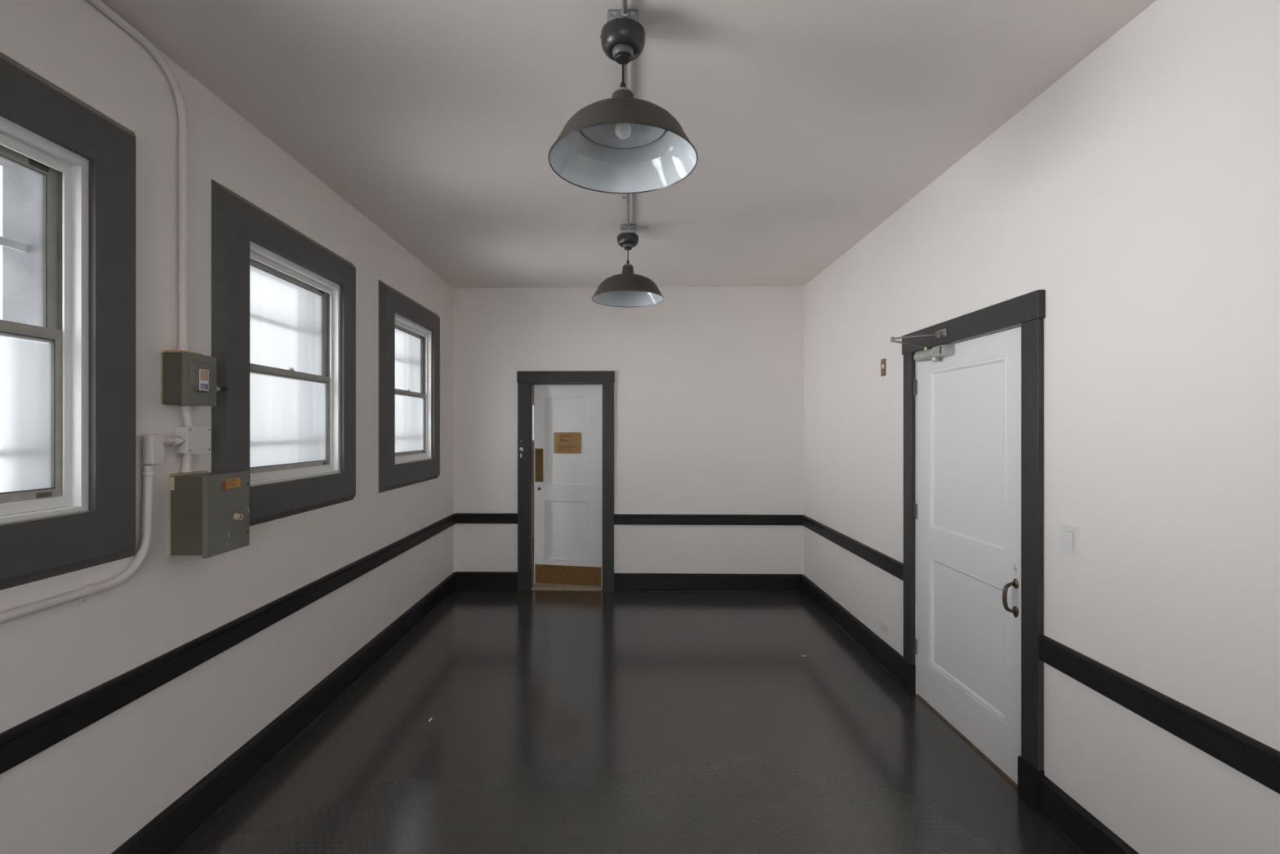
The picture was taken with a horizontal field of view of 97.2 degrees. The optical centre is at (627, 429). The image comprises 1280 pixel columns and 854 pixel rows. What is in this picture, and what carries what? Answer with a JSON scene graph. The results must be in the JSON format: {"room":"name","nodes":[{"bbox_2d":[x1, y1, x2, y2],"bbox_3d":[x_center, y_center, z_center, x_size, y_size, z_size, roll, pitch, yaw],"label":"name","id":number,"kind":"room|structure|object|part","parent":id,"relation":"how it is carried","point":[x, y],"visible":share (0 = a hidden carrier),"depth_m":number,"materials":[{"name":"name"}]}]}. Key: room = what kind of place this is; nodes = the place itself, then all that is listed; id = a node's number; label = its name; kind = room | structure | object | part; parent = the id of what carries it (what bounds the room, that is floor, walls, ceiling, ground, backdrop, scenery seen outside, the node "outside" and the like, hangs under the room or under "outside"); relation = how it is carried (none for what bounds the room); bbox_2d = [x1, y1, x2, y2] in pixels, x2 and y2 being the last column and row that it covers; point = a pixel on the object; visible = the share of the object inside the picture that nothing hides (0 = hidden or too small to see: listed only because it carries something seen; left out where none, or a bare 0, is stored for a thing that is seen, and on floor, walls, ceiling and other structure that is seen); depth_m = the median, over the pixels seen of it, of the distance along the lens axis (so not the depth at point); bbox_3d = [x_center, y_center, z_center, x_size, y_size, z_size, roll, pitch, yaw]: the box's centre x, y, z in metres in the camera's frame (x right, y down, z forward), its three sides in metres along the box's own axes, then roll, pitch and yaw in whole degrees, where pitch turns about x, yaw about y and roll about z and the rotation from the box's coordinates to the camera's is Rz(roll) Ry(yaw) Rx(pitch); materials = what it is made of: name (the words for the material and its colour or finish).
{"room":"empty hallway","nodes":[
{"label":"empty hallway","id":0,"kind":"room"},
{"bbox_2d":[0,0,453,853],"bbox_3d":[-1.810,0.095,1.205,0.185,2.970,8.710,0,0,0],"label":"wall","id":1,"kind":"structure","parent":0,"point":[91,791],"depth_m":2.15,"materials":[{"name":"paint"}]},
{"bbox_2d":[0,51,136,590],"bbox_3d":[-1.806,-0.296,1.365,0.252,1.474,1.196,0,0,0],"label":"window","id":2,"kind":"structure","parent":1,"relation":"in","point":[68,325],"depth_m":1.74,"materials":[{"name":"grey paint"}]},
{"bbox_2d":[0,235,26,457],"bbox_3d":[-1.862,-0.243,1.365,0.010,0.656,0.756,0,0,0],"label":"security grille","id":3,"kind":"object","parent":2,"relation":"attached to","point":[4,242],"visible":1,"depth_m":1.71,"materials":[{"name":"grey metal"}]},
{"bbox_3d":[-1.862,-0.559,1.365,0.010,0.024,0.756,0,0,0],"label":"rail","id":4,"kind":"part","parent":3,"relation":"part of","materials":[{"name":"grey metal"}]},
{"bbox_3d":[-1.862,0.073,1.365,0.010,0.024,0.756,0,0,0],"label":"rail","id":5,"kind":"part","parent":3,"relation":"part of","materials":[{"name":"grey metal"}]},
{"bbox_3d":[-1.773,-0.533,1.365,0.020,0.543,0.754,0,0,0],"label":"sash","id":6,"kind":"part","parent":2,"relation":"part of","materials":[{"name":"wood"}]},
{"bbox_3d":[-1.748,-0.049,1.365,0.024,0.510,0.754,0,0,0],"label":"sash","id":7,"kind":"part","parent":2,"relation":"part of","materials":[{"name":"wood"}]},
{"bbox_3d":[-1.738,0.232,1.365,0.077,0.052,0.828,0,0,0],"label":"sill","id":8,"kind":"part","parent":2,"relation":"part of","materials":[{"name":"white wood"}]},
{"bbox_3d":[-1.720,-0.296,1.365,0.036,1.108,0.830,0,0,0],"label":"frame","id":9,"kind":"part","parent":2,"relation":"part of","materials":[{"name":"white wood"}]},
{"bbox_2d":[0,465,155,623],"bbox_3d":[-1.698,0.339,-0.486,0.039,0.421,5.009,0,0,0],"label":"conduit","id":10,"kind":"object","parent":1,"relation":"attached to","point":[148,473],"visible":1,"depth_m":1.88,"materials":[{"name":"white metal"}]},
{"bbox_2d":[87,0,189,351],"bbox_3d":[-1.698,-0.835,-0.399,0.038,1.087,5.182,0,0,0],"label":"conduit","id":11,"kind":"object","parent":1,"relation":"attached to","point":[183,288],"visible":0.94,"depth_m":2.14,"materials":[{"name":"white metal"}]},
{"bbox_2d":[142,434,183,465],"bbox_3d":[-1.687,0.072,2.058,0.046,0.111,0.152,0,0,0],"label":"fitting","id":12,"kind":"object","parent":1,"relation":"attached to","point":[153,445],"visible":1,"depth_m":1.99,"materials":[{"name":"white metal"}]},
{"bbox_3d":[-1.665,0.072,2.004,0.003,0.104,0.038,0,0,0],"label":"plate","id":13,"kind":"part","parent":12,"relation":"part of","materials":[{"name":"white metal"}]},
{"bbox_2d":[174,426,211,453],"bbox_3d":[-1.690,0.042,2.193,0.055,0.104,0.118,0,0,0],"label":"junction box","id":14,"kind":"object","parent":1,"relation":"attached to","point":[196,439],"visible":0.99,"depth_m":2.16,"materials":[{"name":"grey"}]},
{"bbox_2d":[180,404,193,426],"bbox_3d":[-1.692,-0.051,2.169,0.038,0.080,0.046,0,0,0],"label":"conduit nipple","id":15,"kind":"object","parent":14,"relation":"on","point":[187,410],"visible":0.96,"depth_m":2.16,"materials":[{"name":"white metal"}]},
{"bbox_2d":[160,350,228,406],"bbox_3d":[-1.671,-0.187,2.129,0.092,0.200,0.329,0,0,0],"label":"electrical box","id":16,"kind":"object","parent":1,"relation":"attached to","point":[188,378],"visible":1,"depth_m":2.08,"materials":[{"name":"grey metal"}]},
{"bbox_3d":[-1.626,-0.188,2.164,0.001,0.080,0.046,0,0,0],"label":"label plate","id":17,"kind":"part","parent":16,"relation":"part of","materials":[{"name":"white paper"}]},
{"bbox_3d":[-1.638,-0.163,2.284,0.021,0.023,0.035,0,0,13],"label":"lever","id":18,"kind":"part","parent":16,"relation":"part of","materials":[{"name":"black metal"}]},
{"bbox_2d":[168,470,248,558],"bbox_3d":[-1.632,0.325,2.221,0.170,0.314,0.239,0,0,0],"label":"box","id":19,"kind":"object","parent":1,"relation":"attached to","point":[208,513],"visible":0.98,"depth_m":2.12,"materials":[{"name":"grey metal"}]},
{"bbox_2d":[181,453,192,472],"bbox_3d":[-1.694,0.131,2.167,0.036,0.074,0.037,0,0,0],"label":"conduit nipple","id":20,"kind":"object","parent":19,"relation":"on","point":[187,458],"visible":1,"depth_m":2.16,"materials":[{"name":"white metal"}]},
{"bbox_3d":[-1.579,0.329,2.221,0.018,0.307,0.239,0,0,0],"label":"lid","id":21,"kind":"part","parent":19,"relation":"part of","materials":[{"name":"grey metal"}]},
{"bbox_3d":[-1.559,0.351,2.259,0.024,0.029,0.029,0,0,0],"label":"knob","id":22,"kind":"part","parent":19,"relation":"part of","materials":[{"name":"beige paint"}]},
{"bbox_2d":[0,513,455,774],"bbox_3d":[-1.706,0.883,1.280,0.023,0.103,8.560,0,0,0],"label":"chair rail","id":23,"kind":"object","parent":1,"relation":"attached to","point":[23,741],"visible":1,"depth_m":2.08,"materials":[{"name":"grey paint"}]},
{"bbox_2d":[211,178,355,526],"bbox_3d":[-1.806,-0.296,2.922,0.252,1.474,1.196,0,0,0],"label":"window","id":24,"kind":"structure","parent":1,"relation":"in","point":[246,237],"depth_m":2.86,"materials":[{"name":"grey paint"}]},
{"bbox_2d":[249,313,310,446],"bbox_3d":[-1.862,-0.243,2.922,0.010,0.656,0.756,0,0,0],"label":"security grille","id":25,"kind":"object","parent":24,"relation":"attached to","point":[252,316],"visible":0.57,"depth_m":3.00,"materials":[{"name":"grey metal"}]},
{"bbox_3d":[-1.862,-0.559,2.922,0.010,0.024,0.756,0,0,0],"label":"rail","id":26,"kind":"part","parent":25,"relation":"part of","materials":[{"name":"grey metal"}]},
{"bbox_3d":[-1.862,0.073,2.922,0.010,0.024,0.756,0,0,0],"label":"rail","id":27,"kind":"part","parent":25,"relation":"part of","materials":[{"name":"grey metal"}]},
{"bbox_3d":[-1.773,-0.533,2.922,0.020,0.543,0.754,0,0,0],"label":"sash","id":28,"kind":"part","parent":24,"relation":"part of","materials":[{"name":"metal"}]},
{"bbox_3d":[-1.748,-0.049,2.922,0.024,0.510,0.754,0,0,0],"label":"sash","id":29,"kind":"part","parent":24,"relation":"part of","materials":[{"name":"wood"}]},
{"bbox_3d":[-1.738,0.232,2.922,0.077,0.052,0.828,0,0,0],"label":"sill","id":30,"kind":"part","parent":24,"relation":"part of","materials":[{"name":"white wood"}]},
{"bbox_3d":[-1.720,-0.296,2.922,0.036,1.108,0.830,0,0,0],"label":"frame","id":31,"kind":"part","parent":24,"relation":"part of","materials":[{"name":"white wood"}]},
{"bbox_2d":[111,572,456,853],"bbox_3d":[-1.697,1.495,1.280,0.040,0.170,8.560,0,0,0],"label":"baseboard","id":32,"kind":"structure","parent":1,"relation":"attached to","point":[175,826],"depth_m":2.63,"materials":[{"name":"grey paint"}]},
{"bbox_2d":[378,279,439,493],"bbox_3d":[-1.806,-0.296,4.482,0.252,1.474,1.196,0,0,0],"label":"window","id":33,"kind":"structure","parent":1,"relation":"in","point":[419,461],"depth_m":4.61,"materials":[{"name":"grey paint"}]},
{"bbox_2d":[395,357,412,439],"bbox_3d":[-1.862,-0.243,4.482,0.010,0.656,0.756,0,0,0],"label":"security grille","id":34,"kind":"object","parent":33,"relation":"attached to","point":[396,359],"visible":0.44,"depth_m":4.67,"materials":[{"name":"grey metal"}]},
{"bbox_3d":[-1.862,-0.559,4.482,0.010,0.024,0.756,0,0,0],"label":"rail","id":35,"kind":"part","parent":34,"relation":"part of","materials":[{"name":"grey metal"}]},
{"bbox_3d":[-1.862,0.073,4.482,0.010,0.024,0.756,0,0,0],"label":"rail","id":36,"kind":"part","parent":34,"relation":"part of","materials":[{"name":"grey metal"}]},
{"bbox_3d":[-1.773,-0.533,4.482,0.020,0.543,0.754,0,0,0],"label":"sash","id":37,"kind":"part","parent":33,"relation":"part of","materials":[{"name":"metal"}]},
{"bbox_3d":[-1.748,-0.049,4.482,0.024,0.510,0.754,0,0,0],"label":"sash","id":38,"kind":"part","parent":33,"relation":"part of","materials":[{"name":"wood"}]},
{"bbox_3d":[-1.738,0.232,4.482,0.077,0.052,0.828,0,0,0],"label":"sill","id":39,"kind":"part","parent":33,"relation":"part of","materials":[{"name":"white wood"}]},
{"bbox_3d":[-1.720,-0.296,4.482,0.036,1.108,0.830,0,0,0],"label":"frame","id":40,"kind":"part","parent":33,"relation":"part of","materials":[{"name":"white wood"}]},
{"bbox_2d":[532,384,550,584],"bbox_3d":[-0.190,0.095,7.025,3.420,3.170,2.590,0,0,0],"label":"wall","id":41,"kind":"structure","parent":0,"point":[533,583],"depth_m":8.20,"materials":[{"name":"paint"}]},
{"bbox_2d":[177,584,1076,853],"bbox_3d":[-0.019,1.640,1.285,3.765,0.120,8.870,0,0,0],"label":"floor","id":42,"kind":"structure","parent":0,"point":[562,722],"depth_m":2.74,"materials":[{"name":"black concrete"}]},
{"bbox_2d":[530,584,602,590],"bbox_3d":[-0.599,1.573,5.600,0.700,0.014,0.152,0,0,1],"label":"threshold","id":43,"kind":"object","parent":42,"relation":"on","point":[535,587],"visible":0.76,"depth_m":5.58,"materials":[{"name":"brown wood"}]},
{"bbox_2d":[915,693,1017,789],"bbox_3d":[1.761,1.577,2.889,0.104,0.006,0.929,0,0,0],"label":"threshold","id":44,"kind":"object","parent":42,"relation":"on","point":[922,699],"visible":0.24,"depth_m":2.82,"materials":[{"name":"brown wood"}]},
{"bbox_2d":[101,0,1155,288],"bbox_3d":[-0.019,-1.465,1.285,3.765,0.150,8.870,0,0,0],"label":"ceiling","id":45,"kind":"structure","parent":0,"point":[810,124],"depth_m":2.40,"materials":[{"name":"paint"}]},
{"bbox_2d":[607,8,638,22],"bbox_3d":[-0.016,-1.361,1.906,0.104,0.057,0.120,0,0,0],"label":"junction box","id":46,"kind":"object","parent":45,"relation":"attached to","point":[611,14],"visible":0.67,"depth_m":1.86,"materials":[{"name":"metal"}]},
{"bbox_2d":[547,17,697,193],"bbox_3d":[-0.016,-1.115,1.900,0.500,0.437,0.500,0,0,0],"label":"pendant lamp","id":47,"kind":"object","parent":46,"relation":"hanging from","point":[623,143],"visible":1,"depth_m":1.96,"materials":[{"name":"grey metal"}]},
{"bbox_3d":[-0.016,-0.980,1.900,0.494,0.162,0.494,0,0,0],"label":"lamp shade","id":48,"kind":"part","parent":47,"relation":"part of","materials":[{"name":"brown metal"}]},
{"bbox_3d":[-0.016,-1.202,1.900,0.007,0.087,0.007,0,0,0],"label":"cord","id":49,"kind":"part","parent":47,"relation":"part of","materials":[{"name":"black rubber"}]},
{"bbox_3d":[-0.016,-1.010,1.900,0.057,0.060,0.057,0,0,0],"label":"bulb","id":50,"kind":"part","parent":47,"relation":"part of","materials":[{"name":"white glass"}]},
{"bbox_2d":[622,0,627,13],"bbox_3d":[-0.018,-1.373,-0.568,0.044,0.033,4.844,0,0,0],"label":"conduit","id":51,"kind":"object","parent":45,"relation":"attached to","point":[624,2],"visible":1,"depth_m":1.82,"materials":[{"name":"metal"}]},
{"bbox_2d":[622,63,630,227],"bbox_3d":[-0.009,-1.373,2.887,0.050,0.033,1.846,0,0,0],"label":"conduit","id":52,"kind":"object","parent":45,"relation":"attached to","point":[628,200],"visible":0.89,"depth_m":3.37,"materials":[{"name":"metal"}]},
{"bbox_2d":[620,224,635,233],"bbox_3d":[0.001,-1.361,3.862,0.104,0.057,0.120,0,0,0],"label":"junction box","id":53,"kind":"object","parent":45,"relation":"attached to","point":[624,228],"visible":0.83,"depth_m":3.82,"materials":[{"name":"metal"}]},
{"bbox_2d":[591,232,664,306],"bbox_3d":[0.001,-1.115,3.900,0.500,0.437,0.500,0,0,0],"label":"pendant lamp","id":54,"kind":"object","parent":53,"relation":"hanging from","point":[625,289],"visible":1,"depth_m":3.86,"materials":[{"name":"grey metal"}]},
{"bbox_3d":[0.001,-0.980,3.900,0.494,0.162,0.494,0,0,0],"label":"lamp shade","id":55,"kind":"part","parent":54,"relation":"part of","materials":[{"name":"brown metal"}]},
{"bbox_2d":[453,286,804,574],"bbox_3d":[-0.019,0.095,5.599,3.769,2.970,0.150,0,0,1],"label":"wall","id":56,"kind":"structure","parent":0,"point":[708,384],"depth_m":5.52,"materials":[{"name":"paint"}]},
{"bbox_2d":[454,571,517,591],"bbox_3d":[-1.388,1.492,5.533,0.619,0.176,0.040,0,0,1],"label":"baseboard","id":57,"kind":"structure","parent":56,"relation":"attached to","point":[464,580],"depth_m":5.53,"materials":[{"name":"grey paint"}]},
{"bbox_2d":[454,513,517,524],"bbox_3d":[-1.388,0.877,5.542,0.619,0.099,0.023,0,0,1],"label":"chair rail","id":58,"kind":"object","parent":56,"relation":"attached to","point":[459,517],"visible":1,"depth_m":5.53,"materials":[{"name":"grey paint"}]},
{"bbox_2d":[516,370,614,591],"bbox_3d":[-0.606,0.506,5.550,0.957,2.148,0.092,0,0,1],"label":"door frame","id":59,"kind":"structure","parent":56,"relation":"attached to","point":[525,380],"depth_m":5.51,"materials":[{"name":"grey paint"}]},
{"bbox_3d":[-1.020,0.467,5.533,0.116,1.846,0.027,0,0,0],"label":"casing leg","id":60,"kind":"part","parent":59,"relation":"part of","materials":[{"name":"grey paint"}]},
{"bbox_3d":[-0.191,0.467,5.515,0.111,1.846,0.027,0,0,0],"label":"casing leg","id":61,"kind":"part","parent":59,"relation":"part of","materials":[{"name":"grey paint"}]},
{"bbox_2d":[533,384,602,586],"bbox_3d":[-0.600,0.559,5.689,0.716,2.018,0.044,0,0,11],"label":"door","id":62,"kind":"structure","parent":56,"relation":"in","point":[568,486],"depth_m":5.68,"materials":[{"name":"white paint"}]},
{"bbox_3d":[-0.900,0.366,5.727,0.084,0.338,0.004,0,0,11],"label":"push plate","id":63,"kind":"part","parent":62,"relation":"part of","materials":[{"name":"gold metal"}]},
{"bbox_2d":[554,431,580,453],"bbox_3d":[-0.610,0.137,5.668,0.277,0.211,0.007,0,0,11],"label":"cardboard sign","id":64,"kind":"object","parent":62,"relation":"attached to","point":[564,442],"visible":1,"depth_m":5.67,"materials":[{"name":"brown cardboard"}]},
{"bbox_3d":[-0.602,1.468,5.670,0.692,0.192,0.004,0,0,11],"label":"kick plate","id":65,"kind":"part","parent":62,"relation":"part of","materials":[{"name":"gold metal"}]},
{"bbox_2d":[613,573,802,592],"bbox_3d":[0.779,1.495,5.487,1.828,0.170,0.040,0,0,1],"label":"baseboard","id":66,"kind":"structure","parent":56,"relation":"attached to","point":[623,582],"depth_m":5.48,"materials":[{"name":"grey paint"}]},
{"bbox_2d":[613,514,802,524],"bbox_3d":[0.779,0.882,5.495,1.828,0.099,0.023,0,0,1],"label":"chair rail","id":67,"kind":"object","parent":56,"relation":"attached to","point":[619,519],"visible":1,"depth_m":5.49,"materials":[{"name":"grey paint"}]},
{"bbox_2d":[804,0,1279,853],"bbox_3d":[1.788,0.095,1.169,0.150,2.970,8.637,0,0,0],"label":"wall","id":68,"kind":"structure","parent":0,"point":[1140,190],"depth_m":1.92,"materials":[{"name":"paint"}]},
{"bbox_2d":[800,574,903,686],"bbox_3d":[1.693,1.498,4.472,0.040,0.165,2.030,0,0,0],"label":"baseboard","id":69,"kind":"structure","parent":68,"relation":"attached to","point":[877,650],"depth_m":4.15,"materials":[{"name":"grey paint"}]},
{"bbox_2d":[802,515,903,581],"bbox_3d":[1.702,0.884,4.472,0.023,0.100,2.030,0,0,0],"label":"chair rail","id":70,"kind":"object","parent":68,"relation":"attached to","point":[890,565],"visible":0.94,"depth_m":4.14,"materials":[{"name":"grey paint"}]},
{"bbox_2d":[880,358,885,376],"bbox_3d":[1.709,-0.413,3.775,0.008,0.113,0.065,0,0,0],"label":"brass wall plate","id":71,"kind":"object","parent":68,"relation":"attached to","point":[882,361],"visible":1,"depth_m":3.77,"materials":[{"name":"gold metal"}]},
{"bbox_2d":[880,619,889,635],"bbox_3d":[1.709,1.319,3.748,0.008,0.070,0.119,0,0,0],"label":"electrical outlet","id":72,"kind":"object","parent":68,"relation":"attached to","point":[885,627],"visible":1,"depth_m":3.74,"materials":[{"name":"white plastic"}]},
{"bbox_2d":[914,326,1021,784],"bbox_3d":[1.711,0.560,2.895,0.101,2.016,0.940,0,0,0],"label":"door","id":73,"kind":"structure","parent":68,"relation":"in","point":[967,508],"depth_m":2.83,"materials":[{"name":"white paint"}]},
{"bbox_2d":[890,328,954,361],"bbox_3d":[1.563,-0.450,3.125,0.310,0.164,0.320,0,0,0],"label":"door closer","id":74,"kind":"object","parent":73,"relation":"attached to","point":[935,353],"depth_m":3.02,"materials":[{"name":"silver metal"}]},
{"bbox_3d":[1.552,-0.469,3.103,0.317,0.012,0.016,0,0,-31],"label":"arm","id":75,"kind":"part","parent":74,"relation":"part of","materials":[{"name":"metal"}]},
{"bbox_3d":[1.690,0.748,2.497,0.059,0.176,0.036,0,0,0],"label":"handle","id":76,"kind":"part","parent":73,"relation":"part of","materials":[{"name":"brown metal"}]},
{"bbox_2d":[901,289,1044,812],"bbox_3d":[1.764,0.503,2.889,0.178,2.153,1.153,0,0,0],"label":"door frame","id":77,"kind":"structure","parent":68,"relation":"attached to","point":[1028,310],"depth_m":2.39,"materials":[{"name":"grey paint"}]},
{"bbox_3d":[1.700,0.474,3.406,0.025,1.860,0.101,0,0,0],"label":"casing leg","id":78,"kind":"part","parent":77,"relation":"part of","materials":[{"name":"grey paint"}]},
{"bbox_3d":[1.700,0.474,2.370,0.025,1.860,0.101,0,0,0],"label":"casing leg","id":79,"kind":"part","parent":77,"relation":"part of","materials":[{"name":"grey paint"}]},
{"bbox_2d":[1062,524,1079,557],"bbox_3d":[1.708,0.430,2.176,0.010,0.116,0.080,0,0,0],"label":"light switch","id":80,"kind":"object","parent":68,"relation":"attached to","point":[1070,534],"visible":1,"depth_m":2.17,"materials":[{"name":"white plastic"}]},
{"bbox_2d":[1034,774,1138,853],"bbox_3d":[1.693,1.501,-0.340,0.040,0.158,5.320,0,0,0],"label":"baseboard","id":81,"kind":"structure","parent":68,"relation":"attached to","point":[1080,829],"depth_m":2.13,"materials":[{"name":"grey paint"}]},
{"bbox_2d":[1038,635,1279,794],"bbox_3d":[1.702,0.898,-0.340,0.023,0.102,5.320,0,0,0],"label":"chair rail","id":82,"kind":"object","parent":68,"relation":"attached to","point":[1255,759],"visible":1,"depth_m":1.75,"materials":[{"name":"grey paint"}]}
]}

